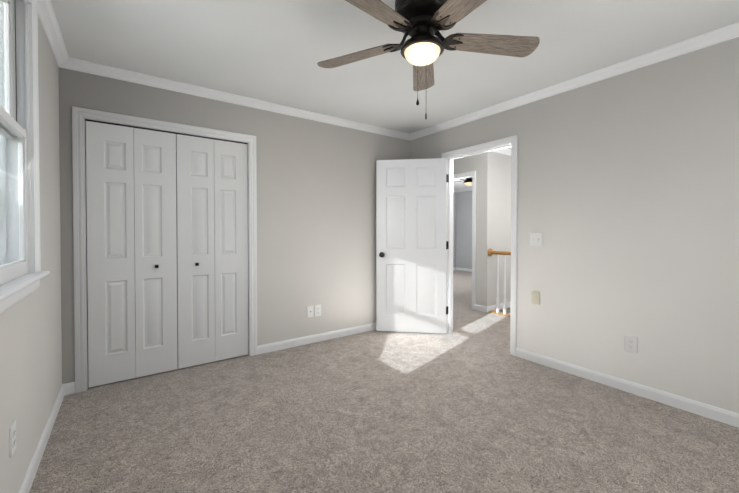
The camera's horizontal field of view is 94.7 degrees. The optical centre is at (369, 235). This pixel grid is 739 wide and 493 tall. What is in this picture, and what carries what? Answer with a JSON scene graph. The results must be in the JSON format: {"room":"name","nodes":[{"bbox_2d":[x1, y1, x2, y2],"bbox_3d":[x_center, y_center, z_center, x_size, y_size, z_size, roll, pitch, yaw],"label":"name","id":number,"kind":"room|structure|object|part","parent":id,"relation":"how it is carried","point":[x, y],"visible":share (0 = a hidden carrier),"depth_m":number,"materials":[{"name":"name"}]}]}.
{"room":"empty bedroom","nodes":[
{"label":"empty bedroom","id":0,"kind":"room"},
{"bbox_2d":[0,18,61,492],"bbox_3d":[-1.137,-0.033,0.799,0.160,2.440,4.220,-1,1,-36],"label":"wall","id":1,"kind":"structure","parent":0,"point":[30,356],"depth_m":1.88,"materials":[{"name":"beige paint"}]},
{"bbox_2d":[9,420,15,457],"bbox_3d":[-1.439,0.820,1.375,0.010,0.122,0.076,-1,1,-36],"label":"outlet","id":2,"kind":"object","parent":1,"relation":"attached to","point":[12,437],"visible":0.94,"depth_m":1.36,"materials":[{"name":"white plastic"}]},
{"bbox_2d":[0,0,40,284],"bbox_3d":[-1.506,-0.497,1.294,0.208,1.465,1.045,-1,1,-36],"label":"window","id":3,"kind":"structure","parent":1,"relation":"in","point":[13,217],"depth_m":1.66,"materials":[{"name":"white paint"}]},
{"bbox_3d":[-1.496,-0.811,1.297,0.032,0.684,0.893,-1,1,-36],"label":"window sash","id":4,"kind":"part","parent":3,"relation":"part of","materials":[{"name":"white wood"}]},
{"bbox_2d":[0,270,49,313],"bbox_3d":[-1.428,0.243,1.360,0.079,0.096,1.115,-1,1,-36],"label":"window sill","id":5,"kind":"structure","parent":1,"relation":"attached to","point":[15,291],"depth_m":1.40,"materials":[{"name":"white paint"}]},
{"bbox_2d":[18,383,69,492],"bbox_3d":[-1.060,1.145,0.870,0.030,0.083,3.980,-1,1,-36],"label":"baseboard","id":6,"kind":"structure","parent":1,"relation":"attached to","point":[29,477],"depth_m":1.83,"materials":[{"name":"white paint"}]},
{"bbox_2d":[37,0,72,68],"bbox_3d":[-1.047,-1.221,0.848,0.062,0.066,3.980,-1,1,-36],"label":"crown molding","id":7,"kind":"structure","parent":1,"relation":"attached to","point":[48,21],"depth_m":2.07,"materials":[{"name":"white paint"}]},
{"bbox_2d":[58,67,409,383],"bbox_3d":[-0.887,-0.068,3.505,3.410,2.440,0.120,-1,1,-36],"label":"wall","id":8,"kind":"structure","parent":0,"point":[316,212],"depth_m":3.50,"materials":[{"name":"beige paint"}]},
{"bbox_2d":[86,121,135,386],"bbox_3d":[-2.015,0.140,2.659,0.294,2.022,0.030,-1,1,-36],"label":"closet door leaf","id":9,"kind":"structure","parent":8,"relation":"in","point":[110,243],"depth_m":2.65,"materials":[{"name":"white paint"}]},
{"bbox_2d":[134,128,177,377],"bbox_3d":[-1.766,0.138,2.820,0.294,2.022,0.060,-1,1,-36],"label":"closet door leaf","id":10,"kind":"structure","parent":8,"relation":"in","point":[155,246],"depth_m":2.82,"materials":[{"name":"white paint"}]},
{"bbox_2d":[72,106,256,393],"bbox_3d":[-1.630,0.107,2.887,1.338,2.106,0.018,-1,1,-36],"label":"trim","id":11,"kind":"structure","parent":8,"relation":"attached to","point":[79,114],"depth_m":2.53,"materials":[{"name":"white paint"}]},
{"bbox_2d":[176,134,214,368],"bbox_3d":[-1.523,0.136,2.996,0.294,2.022,0.060,-1,1,-36],"label":"closet door leaf","id":12,"kind":"structure","parent":8,"relation":"in","point":[195,251],"depth_m":3.00,"materials":[{"name":"white paint"}]},
{"bbox_2d":[214,140,247,360],"bbox_3d":[-1.291,0.133,3.181,0.294,2.022,0.030,-1,1,-36],"label":"closet door leaf","id":13,"kind":"structure","parent":8,"relation":"in","point":[231,236],"depth_m":3.17,"materials":[{"name":"white paint"}]},
{"bbox_2d":[69,58,408,139],"bbox_3d":[-0.830,-1.254,3.419,3.240,0.066,0.062,-1,1,-36],"label":"crown molding","id":14,"kind":"structure","parent":8,"relation":"attached to","point":[79,65],"depth_m":3.04,"materials":[{"name":"white paint"}]},
{"bbox_2d":[307,306,312,317],"bbox_3d":[-0.630,0.813,3.622,0.072,0.118,0.009,-1,1,-36],"label":"outlet","id":15,"kind":"object","parent":8,"relation":"attached to","point":[309,311],"visible":1,"depth_m":3.62,"materials":[{"name":"white plastic"}]},
{"bbox_2d":[257,323,375,354],"bbox_3d":[-0.276,1.106,3.879,2.001,0.083,0.013,-1,1,-36],"label":"baseboard","id":16,"kind":"structure","parent":8,"relation":"attached to","point":[290,343],"depth_m":3.64,"materials":[{"name":"white paint"}]},
{"bbox_2d":[315,304,320,316],"bbox_3d":[-0.555,0.813,3.675,0.076,0.122,0.010,-1,1,-36],"label":"duplex electrical outlet","id":17,"kind":"object","parent":8,"relation":"attached to","point":[317,310],"visible":1,"depth_m":3.67,"materials":[{"name":"white plastic"}]},
{"bbox_2d":[29,270,738,492],"bbox_3d":[1.351,1.185,4.820,8.880,0.100,7.810,-1,1,-36],"label":"floor","id":18,"kind":"structure","parent":0,"point":[469,404],"depth_m":2.06,"materials":[{"name":"carpet"}]},
{"bbox_2d":[488,248,510,316],"bbox_3d":[2.440,0.689,4.131,0.120,0.970,2.250,-1,1,-36],"label":"stair rail","id":19,"kind":"object","parent":18,"relation":"on","point":[491,252],"visible":0.1,"depth_m":4.89,"materials":[{"name":"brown wood"}]},
{"bbox_3d":[2.440,0.264,4.126,0.120,0.120,2.250,-1,1,-36],"label":"handrail","id":20,"kind":"part","parent":19,"relation":"part of","materials":[{"name":"brown wood"}]},
{"bbox_2d":[51,0,738,189],"bbox_3d":[1.351,-1.355,4.787,8.880,0.100,7.810,-1,1,-36],"label":"ceiling","id":21,"kind":"structure","parent":0,"point":[274,51],"depth_m":2.28,"materials":[{"name":"paint"}]},
{"bbox_2d":[317,0,539,118],"bbox_3d":[0.273,-0.931,1.776,1.252,0.670,1.255,-1,1,-36],"label":"fan","id":22,"kind":"object","parent":21,"relation":"hanging from","point":[421,23],"visible":1,"depth_m":1.77,"materials":[{"name":"wood"}]},
{"bbox_3d":[-0.082,-1.050,2.003,0.500,0.006,0.152,0,13,28],"label":"blade","id":23,"kind":"part","parent":22,"relation":"part of","materials":[{"name":"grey wood"}]},
{"bbox_3d":[-0.013,-1.043,1.526,0.500,0.006,0.152,-1,13,-44],"label":"blade","id":24,"kind":"part","parent":22,"relation":"part of","materials":[{"name":"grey wood"}]},
{"bbox_3d":[0.281,-1.121,1.811,0.304,0.290,0.304,-1,1,-36],"label":"motor","id":25,"kind":"part","parent":22,"relation":"part of","materials":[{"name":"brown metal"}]},
{"bbox_3d":[0.281,-0.951,1.813,0.192,0.063,0.192,-1,1,-36],"label":"lamp shade","id":26,"kind":"part","parent":22,"relation":"part of","materials":[{"name":"white glass"}]},
{"bbox_3d":[0.351,-1.052,2.216,0.152,0.006,0.500,-12,-1,10],"label":"blade","id":27,"kind":"part","parent":22,"relation":"part of","materials":[{"name":"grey wood"}]},
{"label":"blade","id":28,"kind":"part","parent":22,"relation":"part of","materials":[{"name":"wood"}]},
{"bbox_3d":[0.686,-1.048,1.870,0.500,0.006,0.152,0,-11,-8],"label":"blade","id":29,"kind":"part","parent":22,"relation":"part of","materials":[{"name":"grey wood"}]},
{"bbox_2d":[453,192,455,267],"bbox_3d":[1.159,-0.144,9.330,3.900,2.440,0.002,-1,1,-36],"label":"wall","id":30,"kind":"structure","parent":0,"point":[454,193],"depth_m":10.36,"materials":[{"name":"paint"}]},
{"bbox_2d":[456,191,471,268],"bbox_3d":[3.728,-0.138,8.894,0.002,2.440,3.690,-1,1,-36],"label":"wall","id":31,"kind":"structure","parent":0,"point":[462,229],"depth_m":10.15,"materials":[{"name":"paint"}]},
{"bbox_2d":[456,267,471,271],"bbox_3d":[3.738,1.040,8.884,0.013,0.083,3.690,-1,1,-36],"label":"baseboard","id":32,"kind":"structure","parent":31,"relation":"attached to","point":[462,269],"depth_m":10.15,"materials":[{"name":"white paint"}]},
{"bbox_2d":[456,188,471,191],"bbox_3d":[3.727,-1.324,8.827,0.062,0.066,3.660,-1,1,-36],"label":"crown molding","id":33,"kind":"structure","parent":31,"relation":"attached to","point":[467,189],"depth_m":10.09,"materials":[{"name":"white paint"}]},
{"bbox_2d":[454,154,480,304],"bbox_3d":[0.911,-0.104,6.236,0.120,2.440,2.730,-1,1,-36],"label":"wall","id":34,"kind":"structure","parent":0,"point":[467,164],"depth_m":5.14,"materials":[{"name":"beige paint"}]},
{"bbox_2d":[454,171,475,309],"bbox_3d":[1.386,0.073,5.564,0.138,2.105,0.914,-1,1,-36],"label":"door frame","id":35,"kind":"structure","parent":34,"relation":"attached to","point":[472,174],"depth_m":5.18,"materials":[{"name":"white paint"}]},
{"bbox_2d":[480,151,510,305],"bbox_3d":[3.277,-0.103,6.185,3.900,2.440,0.120,-1,1,-36],"label":"wall","id":36,"kind":"structure","parent":0,"point":[495,219],"depth_m":5.10,"materials":[{"name":"beige paint"}]},
{"bbox_2d":[485,302,509,311],"bbox_3d":[2.661,1.082,5.674,2.313,0.083,0.013,-1,1,-36],"label":"baseboard","id":37,"kind":"structure","parent":36,"relation":"attached to","point":[487,308],"depth_m":5.10,"materials":[{"name":"white paint"}]},
{"bbox_2d":[492,148,510,155],"bbox_3d":[2.693,-1.283,5.637,2.270,0.066,0.062,-1,1,-36],"label":"crown molding","id":38,"kind":"structure","parent":36,"relation":"attached to","point":[505,151],"depth_m":5.11,"materials":[{"name":"white paint"}]},
{"bbox_2d":[410,37,738,412],"bbox_3d":[1.021,-0.073,3.876,0.120,2.440,6.690,-1,1,-36],"label":"wall","id":39,"kind":"structure","parent":0,"point":[628,196],"depth_m":2.48,"materials":[{"name":"beige paint"}]},
{"bbox_2d":[376,158,448,333],"bbox_3d":[0.492,0.124,4.005,0.658,2.022,0.602,-1,1,-36],"label":"door","id":40,"kind":"structure","parent":39,"relation":"in","point":[410,245],"depth_m":3.97,"materials":[{"name":"white paint"}]},
{"bbox_3d":[0.900,0.108,3.946,0.064,1.635,0.029,-1,1,-36],"label":"door hinges","id":41,"kind":"part","parent":40,"relation":"part of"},
{"bbox_2d":[442,135,517,355],"bbox_3d":[1.179,0.097,3.659,0.154,2.105,0.944,-1,1,-36],"label":"door frame","id":42,"kind":"structure","parent":39,"relation":"attached to","point":[513,140],"depth_m":3.48,"materials":[{"name":"white paint"}]},
{"bbox_2d":[532,291,539,304],"bbox_3d":[1.510,0.569,3.094,0.011,0.122,0.076,-1,1,-36],"label":"light switch","id":43,"kind":"object","parent":39,"relation":"attached to","point":[535,297],"visible":1,"depth_m":3.09,"materials":[{"name":"plastic"}]},
{"bbox_2d":[530,233,542,245],"bbox_3d":[1.506,0.037,3.083,0.022,0.122,0.118,-1,1,-36],"label":"toggle light switch","id":44,"kind":"object","parent":39,"relation":"attached to","point":[536,239],"visible":1,"depth_m":3.08,"materials":[{"name":"white plastic"}]},
{"bbox_2d":[409,22,738,140],"bbox_3d":[1.670,-1.246,2.805,0.062,0.066,3.980,-1,1,-36],"label":"crown molding","id":45,"kind":"structure","parent":39,"relation":"attached to","point":[729,32],"depth_m":2.62,"materials":[{"name":"white paint"}]},
{"bbox_2d":[516,347,738,427],"bbox_3d":[2.118,1.127,2.254,0.013,0.083,2.453,-1,1,-36],"label":"baseboard","id":46,"kind":"structure","parent":39,"relation":"attached to","point":[728,417],"depth_m":2.47,"materials":[{"name":"white paint"}]},
{"bbox_2d":[625,335,637,353],"bbox_3d":[1.931,0.805,2.513,0.010,0.122,0.076,-1,1,-36],"label":"outlet","id":47,"kind":"object","parent":39,"relation":"attached to","point":[631,344],"visible":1,"depth_m":2.51,"materials":[{"name":"white plastic"}]}
]}

